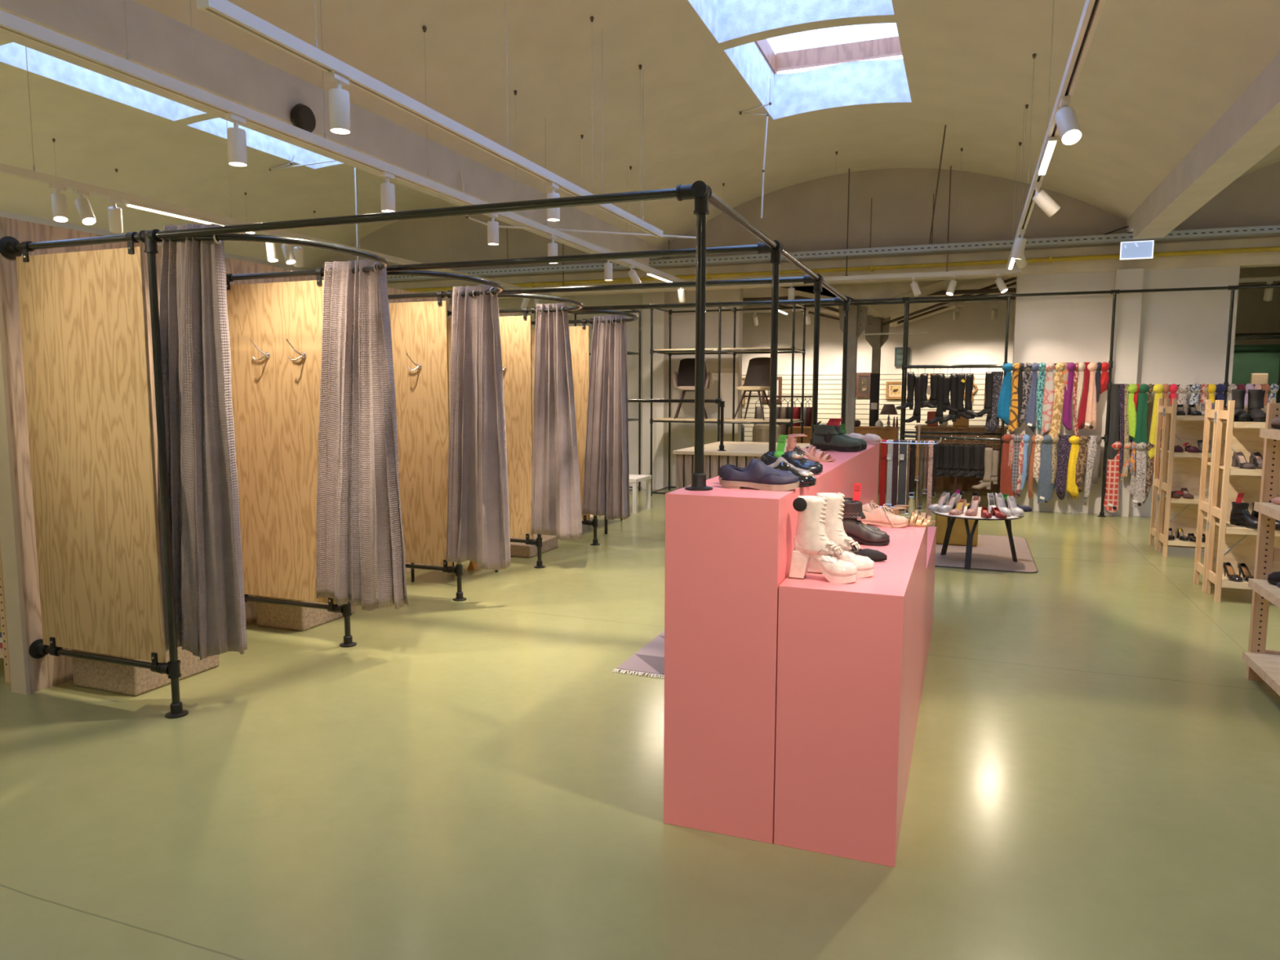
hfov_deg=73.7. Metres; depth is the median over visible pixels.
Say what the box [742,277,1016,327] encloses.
ceiling
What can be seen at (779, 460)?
shoe
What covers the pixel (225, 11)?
track
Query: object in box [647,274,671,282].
diffuser
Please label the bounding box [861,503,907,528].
sneaker
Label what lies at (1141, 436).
scarf
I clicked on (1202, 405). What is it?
pump
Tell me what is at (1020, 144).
anchor
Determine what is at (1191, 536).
pump
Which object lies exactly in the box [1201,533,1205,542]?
pump
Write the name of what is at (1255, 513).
boot
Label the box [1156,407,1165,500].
clip
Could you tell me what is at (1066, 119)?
track spotlight
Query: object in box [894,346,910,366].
notice
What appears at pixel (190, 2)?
anchor
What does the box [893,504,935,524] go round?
sandal
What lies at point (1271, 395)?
drape
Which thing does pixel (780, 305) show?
strut
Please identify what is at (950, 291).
track spotlight
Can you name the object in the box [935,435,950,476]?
boot
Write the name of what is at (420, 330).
partition panel
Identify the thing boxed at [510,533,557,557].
cube
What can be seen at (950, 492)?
pump
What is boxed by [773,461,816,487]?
loafer
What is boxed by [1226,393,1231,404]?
drape
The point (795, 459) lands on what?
shoe
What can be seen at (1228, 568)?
pump
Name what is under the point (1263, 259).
cable tray
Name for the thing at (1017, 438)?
scarf
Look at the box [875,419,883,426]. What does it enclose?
glass jar
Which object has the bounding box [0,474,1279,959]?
floor
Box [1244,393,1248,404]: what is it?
drape
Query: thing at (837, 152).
anchor
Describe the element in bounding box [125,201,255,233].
track light
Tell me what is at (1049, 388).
scarf
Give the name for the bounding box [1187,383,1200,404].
scarf
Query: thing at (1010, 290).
strut
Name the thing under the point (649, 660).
rug
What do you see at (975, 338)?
wall
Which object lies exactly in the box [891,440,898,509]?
belt
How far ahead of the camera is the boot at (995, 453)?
11.19 m
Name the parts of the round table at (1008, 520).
leg, leg, leg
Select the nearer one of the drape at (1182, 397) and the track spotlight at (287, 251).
the track spotlight at (287, 251)
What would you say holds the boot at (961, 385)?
hanging from the rail at (905, 300)
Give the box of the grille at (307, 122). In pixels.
[298,106,315,131]
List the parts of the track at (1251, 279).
rail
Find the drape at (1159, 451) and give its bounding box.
[1153,450,1160,478]
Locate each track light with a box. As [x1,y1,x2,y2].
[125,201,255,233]
[646,271,676,282]
[1008,257,1014,269]
[1038,136,1057,175]
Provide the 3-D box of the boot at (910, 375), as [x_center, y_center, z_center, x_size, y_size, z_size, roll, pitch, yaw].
[3.567,-1.248,11.489,0.230,0.593,0.080,3,6,23]
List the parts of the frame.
post, curtain rail, post, curtain rail, post, post, curtain rail, post, curtain rail, ridge post, ridge post, ridge post, ridge post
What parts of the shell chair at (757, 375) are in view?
leg, leg, seat, backrest, leg, leg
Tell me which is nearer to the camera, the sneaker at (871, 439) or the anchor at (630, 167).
the sneaker at (871, 439)
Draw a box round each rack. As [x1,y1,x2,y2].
[741,395,812,418]
[1160,404,1266,548]
[1210,408,1279,589]
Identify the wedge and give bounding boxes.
[467,560,477,569]
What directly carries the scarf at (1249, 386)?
hanging from the rail at (905, 300)
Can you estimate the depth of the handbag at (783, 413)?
14.72 m
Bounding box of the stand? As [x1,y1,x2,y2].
[881,425,942,510]
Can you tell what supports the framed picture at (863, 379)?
attached to the wall at (829, 386)
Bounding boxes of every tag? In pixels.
[773,435,786,457]
[826,418,842,426]
[840,423,846,434]
[850,483,861,502]
[1002,493,1008,499]
[1235,493,1244,502]
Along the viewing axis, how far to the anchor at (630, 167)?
9.57 m
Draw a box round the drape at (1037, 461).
[1032,443,1040,484]
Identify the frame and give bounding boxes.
[0,180,850,718]
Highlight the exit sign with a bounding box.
[1119,240,1154,260]
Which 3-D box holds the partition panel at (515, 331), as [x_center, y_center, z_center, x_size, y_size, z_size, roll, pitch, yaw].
[-1.337,-0.473,7.634,0.840,2.076,0.049,2,6,21]
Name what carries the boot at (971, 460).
hanging from the rail at (905, 300)
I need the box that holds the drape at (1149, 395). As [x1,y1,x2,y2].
[1146,393,1152,404]
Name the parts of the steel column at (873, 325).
gusset plate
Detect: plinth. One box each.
[663,459,847,844]
[773,524,927,866]
[802,444,879,507]
[921,526,936,692]
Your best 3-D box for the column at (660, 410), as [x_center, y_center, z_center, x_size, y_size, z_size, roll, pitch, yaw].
[0.241,-1.602,13.628,0.360,3.500,0.200,2,6,21]
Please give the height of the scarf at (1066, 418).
0.854 m
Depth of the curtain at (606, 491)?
8.48 m
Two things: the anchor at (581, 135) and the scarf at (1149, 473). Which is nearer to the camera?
the anchor at (581, 135)
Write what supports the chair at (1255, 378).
on the floor
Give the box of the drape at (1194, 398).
[1187,393,1199,404]
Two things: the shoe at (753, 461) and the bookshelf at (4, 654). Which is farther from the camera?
the bookshelf at (4, 654)
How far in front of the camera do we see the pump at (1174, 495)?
8.06 m
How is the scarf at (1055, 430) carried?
hanging from the rail at (905, 300)
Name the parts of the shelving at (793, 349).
post, post, post, post, post, post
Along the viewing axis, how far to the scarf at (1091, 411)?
10.68 m
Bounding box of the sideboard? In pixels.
[913,425,1008,491]
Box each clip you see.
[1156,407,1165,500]
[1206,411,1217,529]
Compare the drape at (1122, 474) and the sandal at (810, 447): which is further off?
the drape at (1122, 474)
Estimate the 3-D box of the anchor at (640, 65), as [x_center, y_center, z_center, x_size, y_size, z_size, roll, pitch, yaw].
[0.001,-2.939,7.449,0.030,1.300,0.030,0,6,-2]
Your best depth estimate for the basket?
13.74 m
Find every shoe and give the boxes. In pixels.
[718,457,793,484]
[720,460,799,491]
[760,447,822,474]
[764,445,822,467]
[768,457,813,475]
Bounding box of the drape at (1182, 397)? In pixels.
[1177,393,1186,404]
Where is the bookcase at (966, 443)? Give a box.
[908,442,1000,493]
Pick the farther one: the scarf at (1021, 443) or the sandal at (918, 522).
the scarf at (1021, 443)
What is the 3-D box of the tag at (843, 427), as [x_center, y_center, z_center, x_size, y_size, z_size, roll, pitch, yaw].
[1.431,-0.357,5.999,0.042,0.070,0.003,2,6,21]
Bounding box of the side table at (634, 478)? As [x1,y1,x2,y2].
[629,474,651,513]
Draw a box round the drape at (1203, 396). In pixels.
[1200,393,1207,402]
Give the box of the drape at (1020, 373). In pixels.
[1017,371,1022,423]
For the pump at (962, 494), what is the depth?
8.05 m
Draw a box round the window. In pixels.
[755,22,902,74]
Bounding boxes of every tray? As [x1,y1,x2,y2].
[386,193,1279,281]
[386,224,1279,281]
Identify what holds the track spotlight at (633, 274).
hanging from the track at (9, 23)
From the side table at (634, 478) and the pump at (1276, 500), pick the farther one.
the side table at (634, 478)
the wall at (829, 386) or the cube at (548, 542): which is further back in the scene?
the wall at (829, 386)
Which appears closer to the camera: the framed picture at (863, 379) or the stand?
the stand
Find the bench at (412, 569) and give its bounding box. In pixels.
[410,562,497,582]
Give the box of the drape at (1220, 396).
[1217,393,1224,404]
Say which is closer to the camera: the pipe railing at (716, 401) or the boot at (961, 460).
the pipe railing at (716, 401)
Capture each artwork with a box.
[862,378,866,391]
[890,386,900,394]
[926,376,930,397]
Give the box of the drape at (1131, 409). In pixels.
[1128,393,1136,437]
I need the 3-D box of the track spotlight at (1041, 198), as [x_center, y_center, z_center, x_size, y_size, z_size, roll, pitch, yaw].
[2.829,-1.948,5.949,0.186,0.228,0.106,1,6,9]
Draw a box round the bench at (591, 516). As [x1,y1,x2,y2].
[582,514,622,520]
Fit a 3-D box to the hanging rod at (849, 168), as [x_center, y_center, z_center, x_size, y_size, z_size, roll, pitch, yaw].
[2.817,-3.463,11.586,0.040,1.471,0.040,2,6,21]
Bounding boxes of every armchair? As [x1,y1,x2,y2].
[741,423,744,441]
[752,423,781,442]
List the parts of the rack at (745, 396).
rail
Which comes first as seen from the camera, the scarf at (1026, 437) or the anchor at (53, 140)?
the anchor at (53, 140)
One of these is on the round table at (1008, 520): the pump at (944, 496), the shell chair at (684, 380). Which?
the pump at (944, 496)
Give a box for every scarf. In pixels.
[985,371,1003,432]
[996,363,1013,426]
[1000,434,1014,497]
[1008,362,1020,431]
[1008,434,1014,468]
[1011,434,1022,497]
[1014,434,1024,493]
[1017,362,1024,426]
[1018,362,1031,426]
[1020,434,1030,491]
[1025,362,1039,432]
[1026,434,1033,479]
[1027,434,1035,499]
[1032,434,1044,484]
[1034,362,1045,432]
[1037,435,1055,503]
[1040,362,1055,435]
[1048,362,1066,439]
[1051,435,1059,484]
[1055,435,1073,500]
[1062,362,1069,390]
[1062,362,1075,430]
[1066,435,1079,500]
[1072,362,1079,436]
[1072,362,1085,433]
[1075,435,1088,493]
[1077,362,1089,429]
[1084,362,1097,430]
[1084,435,1097,505]
[1092,435,1102,484]
[1094,362,1102,402]
[1099,361,1110,394]
[1103,441,1121,512]
[1106,383,1119,459]
[1119,383,1124,472]
[1120,441,1131,479]
[1122,383,1129,476]
[1127,383,1137,439]
[1128,440,1136,477]
[1128,442,1146,506]
[1131,383,1149,444]
[1133,383,1139,410]
[1142,441,1154,505]
[1146,383,1153,404]
[1147,383,1164,458]
[1153,442,1161,478]
[1160,383,1169,431]
[1168,383,1177,404]
[1177,383,1191,404]
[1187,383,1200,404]
[1198,383,1208,404]
[1206,383,1216,402]
[1214,383,1226,404]
[1226,383,1237,404]
[1236,383,1245,389]
[1244,383,1253,404]
[1253,383,1261,389]
[1261,383,1270,405]
[1267,383,1279,403]
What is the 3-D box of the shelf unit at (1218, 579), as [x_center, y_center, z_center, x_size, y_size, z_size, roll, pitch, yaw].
[4.815,0.169,6.285,0.980,1.500,0.330,2,6,21]
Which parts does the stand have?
arm, arm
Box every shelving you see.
[568,309,640,491]
[649,304,806,496]
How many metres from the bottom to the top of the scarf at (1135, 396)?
0.371 m
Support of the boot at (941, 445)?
hanging from the rail at (905, 300)
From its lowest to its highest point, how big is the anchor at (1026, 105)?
1.200 m
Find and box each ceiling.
[0,0,1279,269]
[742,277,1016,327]
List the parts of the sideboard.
door, door, door, door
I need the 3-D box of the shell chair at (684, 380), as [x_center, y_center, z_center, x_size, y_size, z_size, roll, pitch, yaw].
[0.777,-1.384,12.899,0.550,0.919,0.550,1,6,7]
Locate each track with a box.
[0,0,686,282]
[0,46,551,295]
[195,0,663,237]
[742,300,1015,312]
[751,248,1022,284]
[1006,0,1105,270]
[1239,266,1279,282]
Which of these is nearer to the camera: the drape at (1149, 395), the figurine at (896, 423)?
the drape at (1149, 395)
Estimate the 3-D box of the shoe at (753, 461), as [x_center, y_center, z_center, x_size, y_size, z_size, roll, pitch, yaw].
[0.438,-0.031,3.222,0.283,0.104,0.108,2,6,19]
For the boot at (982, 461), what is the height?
0.545 m
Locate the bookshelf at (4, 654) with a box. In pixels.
[0,544,10,683]
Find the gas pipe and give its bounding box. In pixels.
[400,246,1279,291]
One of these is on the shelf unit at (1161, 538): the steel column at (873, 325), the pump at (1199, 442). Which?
the pump at (1199, 442)
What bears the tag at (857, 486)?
on the boot at (853, 526)
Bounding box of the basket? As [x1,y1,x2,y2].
[952,416,968,426]
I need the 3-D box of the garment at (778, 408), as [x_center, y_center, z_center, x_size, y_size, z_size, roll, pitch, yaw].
[2.394,-1.094,14.896,0.183,0.740,0.380,2,6,21]
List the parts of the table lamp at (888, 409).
lamp shade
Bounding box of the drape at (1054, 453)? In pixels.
[1051,444,1057,484]
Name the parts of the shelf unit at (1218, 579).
post, post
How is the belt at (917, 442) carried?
hanging from the stand
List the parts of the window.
pane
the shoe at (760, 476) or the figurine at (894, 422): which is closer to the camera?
the shoe at (760, 476)
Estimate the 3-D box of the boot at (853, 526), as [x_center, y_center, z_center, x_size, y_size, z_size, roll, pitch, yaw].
[0.948,0.183,3.646,0.231,0.178,0.098,2,6,16]
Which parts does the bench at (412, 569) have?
leg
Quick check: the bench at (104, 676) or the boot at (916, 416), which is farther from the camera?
the boot at (916, 416)
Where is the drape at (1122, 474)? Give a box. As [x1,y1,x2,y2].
[1120,450,1129,479]
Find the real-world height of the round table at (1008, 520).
0.465 m
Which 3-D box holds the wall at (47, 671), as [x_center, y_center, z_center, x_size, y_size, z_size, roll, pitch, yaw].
[-2.264,-0.339,6.691,0.110,2.395,5.160,2,6,21]
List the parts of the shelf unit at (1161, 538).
post, post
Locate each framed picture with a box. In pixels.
[741,377,745,404]
[761,376,782,402]
[855,372,871,396]
[885,381,902,399]
[920,373,940,399]
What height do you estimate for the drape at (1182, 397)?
0.544 m
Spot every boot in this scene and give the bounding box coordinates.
[788,495,857,583]
[807,492,874,577]
[812,424,861,452]
[825,424,866,450]
[841,500,889,546]
[843,497,880,530]
[895,368,914,408]
[902,368,920,422]
[919,368,937,408]
[920,368,937,407]
[922,439,940,476]
[924,368,944,423]
[932,438,942,475]
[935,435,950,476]
[938,439,955,476]
[940,368,958,422]
[942,368,958,412]
[948,435,959,476]
[949,435,964,476]
[952,435,970,477]
[955,364,974,418]
[961,436,981,478]
[964,364,982,417]
[968,435,974,477]
[972,438,992,488]
[974,435,986,477]
[976,364,993,416]
[978,436,999,484]
[1229,502,1257,528]
[1231,389,1250,422]
[1247,389,1266,422]
[1250,502,1279,529]
[1261,390,1265,408]
[1266,571,1279,585]
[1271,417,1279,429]
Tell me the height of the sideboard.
1.010 m
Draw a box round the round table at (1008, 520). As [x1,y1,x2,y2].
[931,506,1023,569]
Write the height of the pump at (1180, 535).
0.096 m
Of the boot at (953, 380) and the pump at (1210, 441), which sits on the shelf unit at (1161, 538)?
the pump at (1210, 441)
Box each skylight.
[0,42,342,168]
[688,0,911,119]
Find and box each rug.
[612,631,664,679]
[935,534,1038,573]
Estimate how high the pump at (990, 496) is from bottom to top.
0.160 m
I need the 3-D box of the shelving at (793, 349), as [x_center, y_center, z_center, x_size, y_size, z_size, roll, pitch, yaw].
[1.296,-1.164,12.691,2.141,2.825,0.881,2,6,21]
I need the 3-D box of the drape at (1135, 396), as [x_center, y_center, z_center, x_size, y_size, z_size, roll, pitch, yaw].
[6.109,-0.944,10.547,0.061,0.256,0.104,2,6,21]
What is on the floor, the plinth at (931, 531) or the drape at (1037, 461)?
the plinth at (931, 531)
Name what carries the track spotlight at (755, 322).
hanging from the track at (1011, 302)
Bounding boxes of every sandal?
[786,434,832,458]
[787,435,835,462]
[889,506,932,527]
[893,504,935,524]
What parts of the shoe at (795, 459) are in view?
lace panel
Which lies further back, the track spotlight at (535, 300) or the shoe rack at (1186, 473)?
the track spotlight at (535, 300)
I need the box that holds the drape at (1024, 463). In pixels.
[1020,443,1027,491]
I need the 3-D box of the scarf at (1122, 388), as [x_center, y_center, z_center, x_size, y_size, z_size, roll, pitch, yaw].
[5.988,-0.641,10.628,0.090,1.102,0.094,-4,7,-35]
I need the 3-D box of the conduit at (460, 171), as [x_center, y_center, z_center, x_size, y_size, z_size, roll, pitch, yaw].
[-0.509,-2.603,8.258,2.508,0.458,0.140,-3,6,-25]
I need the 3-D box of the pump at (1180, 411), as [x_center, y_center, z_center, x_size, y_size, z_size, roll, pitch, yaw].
[5.107,-0.666,8.076,0.082,0.106,0.223,3,7,29]
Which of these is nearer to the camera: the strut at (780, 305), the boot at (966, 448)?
the boot at (966, 448)
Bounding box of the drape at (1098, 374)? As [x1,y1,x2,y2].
[1094,371,1101,402]
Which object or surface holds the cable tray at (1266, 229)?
hanging from the ceiling at (1156, 76)
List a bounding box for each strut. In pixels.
[742,281,1279,301]
[778,304,839,319]
[784,295,839,312]
[795,283,1279,307]
[881,276,1016,325]
[897,281,1016,324]
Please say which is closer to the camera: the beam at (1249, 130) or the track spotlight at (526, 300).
the beam at (1249, 130)
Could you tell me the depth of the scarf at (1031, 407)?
10.92 m
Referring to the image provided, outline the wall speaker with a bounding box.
[290,103,315,133]
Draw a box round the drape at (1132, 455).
[1128,450,1135,477]
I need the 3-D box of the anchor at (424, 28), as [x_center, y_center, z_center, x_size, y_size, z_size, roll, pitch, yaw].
[-1.490,-2.636,5.955,0.030,1.000,0.030,0,6,-2]
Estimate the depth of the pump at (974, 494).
8.02 m
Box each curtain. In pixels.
[157,223,247,660]
[315,257,408,611]
[445,284,511,570]
[530,302,582,540]
[582,315,630,519]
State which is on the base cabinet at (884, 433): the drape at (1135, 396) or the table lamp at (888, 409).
the table lamp at (888, 409)
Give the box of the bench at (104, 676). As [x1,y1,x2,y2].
[71,646,219,695]
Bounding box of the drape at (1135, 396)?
[1133,393,1137,410]
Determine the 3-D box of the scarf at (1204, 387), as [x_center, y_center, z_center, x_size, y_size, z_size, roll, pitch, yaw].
[6.782,-0.839,10.296,0.106,0.640,0.108,2,6,21]
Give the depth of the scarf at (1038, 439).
10.96 m
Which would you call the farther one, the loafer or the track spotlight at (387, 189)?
the track spotlight at (387, 189)
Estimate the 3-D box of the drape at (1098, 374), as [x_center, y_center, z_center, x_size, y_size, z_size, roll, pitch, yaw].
[5.717,-1.160,10.672,0.086,0.390,0.089,-2,6,-18]
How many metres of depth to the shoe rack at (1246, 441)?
6.54 m
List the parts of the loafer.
toe panel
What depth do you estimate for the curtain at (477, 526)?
6.12 m
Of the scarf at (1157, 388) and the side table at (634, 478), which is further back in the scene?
the side table at (634, 478)
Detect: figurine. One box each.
[893,416,895,427]
[895,417,897,427]
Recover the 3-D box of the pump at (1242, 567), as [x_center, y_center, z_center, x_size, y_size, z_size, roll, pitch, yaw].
[4.552,0.694,6.400,0.082,0.111,0.236,1,6,7]
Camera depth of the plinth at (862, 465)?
5.16 m
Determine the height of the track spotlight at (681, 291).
0.242 m
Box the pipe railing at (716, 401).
[604,398,725,533]
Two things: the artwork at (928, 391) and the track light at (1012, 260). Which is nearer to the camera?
the track light at (1012, 260)
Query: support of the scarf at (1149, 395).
hanging from the rail at (905, 300)
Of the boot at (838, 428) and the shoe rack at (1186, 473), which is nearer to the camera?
the boot at (838, 428)
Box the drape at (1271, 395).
[1267,393,1275,403]
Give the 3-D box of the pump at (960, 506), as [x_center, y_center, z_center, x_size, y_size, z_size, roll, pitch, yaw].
[2.864,0.242,7.697,0.249,0.126,0.096,-6,8,-44]
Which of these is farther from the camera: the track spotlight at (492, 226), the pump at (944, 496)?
the pump at (944, 496)
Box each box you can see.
[926,411,937,426]
[939,415,947,426]
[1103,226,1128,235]
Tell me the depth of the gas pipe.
11.44 m
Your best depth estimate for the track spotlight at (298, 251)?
8.26 m
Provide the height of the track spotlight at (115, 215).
0.251 m
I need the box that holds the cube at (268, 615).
[255,595,354,631]
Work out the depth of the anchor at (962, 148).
10.17 m
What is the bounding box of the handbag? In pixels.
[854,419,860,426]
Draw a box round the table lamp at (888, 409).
[880,404,897,427]
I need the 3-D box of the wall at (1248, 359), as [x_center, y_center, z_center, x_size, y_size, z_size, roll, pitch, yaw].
[9.624,-0.831,12.400,2.900,2.260,0.080,2,6,21]
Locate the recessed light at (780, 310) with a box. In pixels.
[778,309,787,314]
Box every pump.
[849,542,887,561]
[928,492,950,511]
[937,493,959,512]
[942,490,952,505]
[948,498,966,515]
[952,491,964,509]
[964,495,980,515]
[967,491,978,509]
[980,506,991,518]
[986,492,996,511]
[990,506,1006,518]
[994,493,1011,515]
[1004,499,1031,511]
[1006,495,1024,515]
[1168,528,1174,540]
[1170,491,1180,497]
[1173,444,1183,452]
[1175,528,1188,541]
[1176,404,1185,415]
[1179,487,1194,498]
[1184,444,1199,452]
[1186,404,1201,415]
[1187,533,1195,541]
[1197,439,1203,452]
[1199,401,1205,415]
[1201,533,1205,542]
[1208,439,1212,453]
[1211,401,1215,409]
[1222,562,1242,581]
[1231,451,1255,468]
[1236,562,1253,582]
[1248,452,1262,469]
[1271,497,1279,504]
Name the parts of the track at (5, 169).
rail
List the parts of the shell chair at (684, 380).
armrest, leg, leg, seat, backrest, armrest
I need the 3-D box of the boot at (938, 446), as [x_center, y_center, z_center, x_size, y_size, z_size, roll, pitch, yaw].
[3.899,-0.325,11.456,0.230,0.545,0.080,3,6,23]
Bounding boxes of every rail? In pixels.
[804,284,1279,516]
[1235,332,1279,403]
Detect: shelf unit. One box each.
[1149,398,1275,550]
[1155,398,1213,556]
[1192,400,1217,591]
[1204,400,1279,602]
[1242,403,1279,696]
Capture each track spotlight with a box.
[48,183,68,222]
[72,189,96,225]
[106,196,123,233]
[225,112,247,166]
[264,232,278,262]
[281,244,295,264]
[293,245,303,266]
[327,71,351,133]
[380,170,395,212]
[487,213,498,244]
[520,297,529,308]
[533,298,540,306]
[546,181,559,221]
[547,234,557,263]
[604,259,613,280]
[627,264,640,284]
[677,287,685,302]
[751,311,758,325]
[787,282,795,300]
[805,310,811,324]
[910,276,921,296]
[946,275,956,295]
[953,305,959,320]
[991,304,997,319]
[995,273,1008,293]
[1011,228,1026,259]
[1014,254,1026,268]
[1031,182,1060,217]
[1054,95,1081,145]
[1263,280,1273,301]
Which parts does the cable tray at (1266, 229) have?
hanger rod, hanger rod, hanger rod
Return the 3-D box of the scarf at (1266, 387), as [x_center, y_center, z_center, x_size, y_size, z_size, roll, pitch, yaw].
[7.339,-0.822,10.084,0.119,0.629,0.120,2,6,21]
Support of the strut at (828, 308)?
attached to the ceiling at (894, 311)
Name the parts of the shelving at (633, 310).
post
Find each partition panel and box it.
[15,231,166,672]
[226,267,335,612]
[388,291,453,573]
[447,307,533,544]
[531,319,590,524]
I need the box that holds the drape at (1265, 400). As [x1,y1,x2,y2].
[1263,393,1267,405]
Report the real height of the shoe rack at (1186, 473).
1.390 m
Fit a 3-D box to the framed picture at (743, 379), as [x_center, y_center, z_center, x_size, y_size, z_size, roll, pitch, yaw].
[1.953,-1.793,17.277,0.350,0.540,0.040,2,6,21]
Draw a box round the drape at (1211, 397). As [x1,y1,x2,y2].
[1208,393,1214,402]
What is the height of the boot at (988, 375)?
0.671 m
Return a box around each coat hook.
[249,338,270,360]
[285,338,306,360]
[405,352,422,370]
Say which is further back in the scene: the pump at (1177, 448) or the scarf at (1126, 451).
the scarf at (1126, 451)
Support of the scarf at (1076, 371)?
hanging from the rail at (905, 300)
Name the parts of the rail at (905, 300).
post, post, boot rail, boot rail, boot rail, post, scarf rail, post, scarf rail, post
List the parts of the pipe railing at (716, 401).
post, rail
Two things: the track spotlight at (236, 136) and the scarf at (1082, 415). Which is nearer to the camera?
the track spotlight at (236, 136)
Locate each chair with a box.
[672,358,710,419]
[733,357,770,420]
[1249,373,1268,384]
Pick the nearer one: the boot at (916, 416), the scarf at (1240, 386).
the scarf at (1240, 386)
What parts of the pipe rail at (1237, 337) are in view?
post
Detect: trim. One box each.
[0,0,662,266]
[0,210,314,271]
[0,280,30,694]
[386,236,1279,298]
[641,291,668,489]
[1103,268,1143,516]
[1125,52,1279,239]
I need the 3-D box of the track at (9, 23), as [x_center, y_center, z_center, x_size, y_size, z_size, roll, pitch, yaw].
[-1.949,-2.488,4.963,0.060,1.032,14.324,2,6,21]
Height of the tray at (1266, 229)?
0.085 m
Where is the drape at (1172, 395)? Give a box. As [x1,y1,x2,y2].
[1170,393,1176,404]
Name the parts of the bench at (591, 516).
seat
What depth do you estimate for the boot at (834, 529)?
3.00 m
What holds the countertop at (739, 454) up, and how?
on the floor
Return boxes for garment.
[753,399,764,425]
[776,397,782,425]
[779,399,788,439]
[785,400,795,435]
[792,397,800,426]
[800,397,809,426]
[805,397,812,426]
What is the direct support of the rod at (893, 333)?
attached to the steel column at (857, 315)
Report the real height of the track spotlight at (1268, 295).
0.246 m
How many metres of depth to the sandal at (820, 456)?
4.39 m
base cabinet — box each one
[787,426,811,443]
[854,426,900,490]
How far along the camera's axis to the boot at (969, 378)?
11.20 m
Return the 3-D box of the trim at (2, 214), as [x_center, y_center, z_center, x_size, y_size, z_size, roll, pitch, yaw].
[-9.514,-2.700,5.699,0.370,0.540,20.300,2,6,21]
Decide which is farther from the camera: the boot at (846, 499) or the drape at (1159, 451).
the drape at (1159, 451)
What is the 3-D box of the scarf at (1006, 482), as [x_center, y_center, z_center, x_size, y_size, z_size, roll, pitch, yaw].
[4.787,-0.183,11.122,0.153,0.823,0.188,-5,8,-43]
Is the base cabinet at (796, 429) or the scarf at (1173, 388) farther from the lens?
the base cabinet at (796, 429)
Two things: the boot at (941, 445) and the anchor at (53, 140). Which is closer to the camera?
the anchor at (53, 140)
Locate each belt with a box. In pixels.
[879,439,886,506]
[884,440,893,507]
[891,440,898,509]
[897,440,907,513]
[904,440,910,513]
[908,440,915,497]
[914,440,919,479]
[917,440,924,510]
[922,440,928,493]
[926,440,933,515]
[931,440,936,497]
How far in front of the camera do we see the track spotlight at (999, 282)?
10.85 m
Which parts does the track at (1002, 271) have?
rail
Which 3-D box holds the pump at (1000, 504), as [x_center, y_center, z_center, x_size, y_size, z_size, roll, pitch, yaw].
[3.245,0.218,7.652,0.096,0.186,0.249,0,6,-1]
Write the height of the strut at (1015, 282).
1.041 m
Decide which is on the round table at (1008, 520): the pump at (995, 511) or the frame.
the pump at (995, 511)
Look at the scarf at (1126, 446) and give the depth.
10.60 m
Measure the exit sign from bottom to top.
0.229 m
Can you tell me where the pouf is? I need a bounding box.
[934,502,978,546]
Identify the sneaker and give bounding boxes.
[845,433,881,444]
[848,432,863,437]
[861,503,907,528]
[862,500,879,511]
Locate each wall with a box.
[0,216,516,693]
[317,161,1279,516]
[497,288,742,488]
[742,266,1279,474]
[742,373,1012,461]
[822,280,945,302]
[1231,344,1279,401]
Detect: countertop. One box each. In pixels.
[672,441,809,489]
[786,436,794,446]
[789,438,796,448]
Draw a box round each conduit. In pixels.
[269,155,358,260]
[459,170,696,238]
[739,77,771,217]
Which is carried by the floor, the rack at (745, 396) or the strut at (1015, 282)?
the rack at (745, 396)
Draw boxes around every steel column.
[838,302,867,434]
[864,315,890,426]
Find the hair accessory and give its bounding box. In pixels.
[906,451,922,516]
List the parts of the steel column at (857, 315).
gusset plate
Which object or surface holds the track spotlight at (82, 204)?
hanging from the track at (5, 169)
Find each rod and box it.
[562,244,564,287]
[844,168,849,275]
[860,332,927,335]
[928,124,946,244]
[945,165,951,271]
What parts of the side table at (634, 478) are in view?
leg, leg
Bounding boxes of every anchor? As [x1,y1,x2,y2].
[52,138,59,222]
[190,1,193,61]
[422,26,427,166]
[513,89,517,183]
[580,134,583,239]
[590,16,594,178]
[629,165,631,251]
[638,64,641,94]
[835,151,838,204]
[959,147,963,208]
[1016,142,1022,223]
[1021,104,1028,215]
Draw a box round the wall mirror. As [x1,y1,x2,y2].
[964,376,977,402]

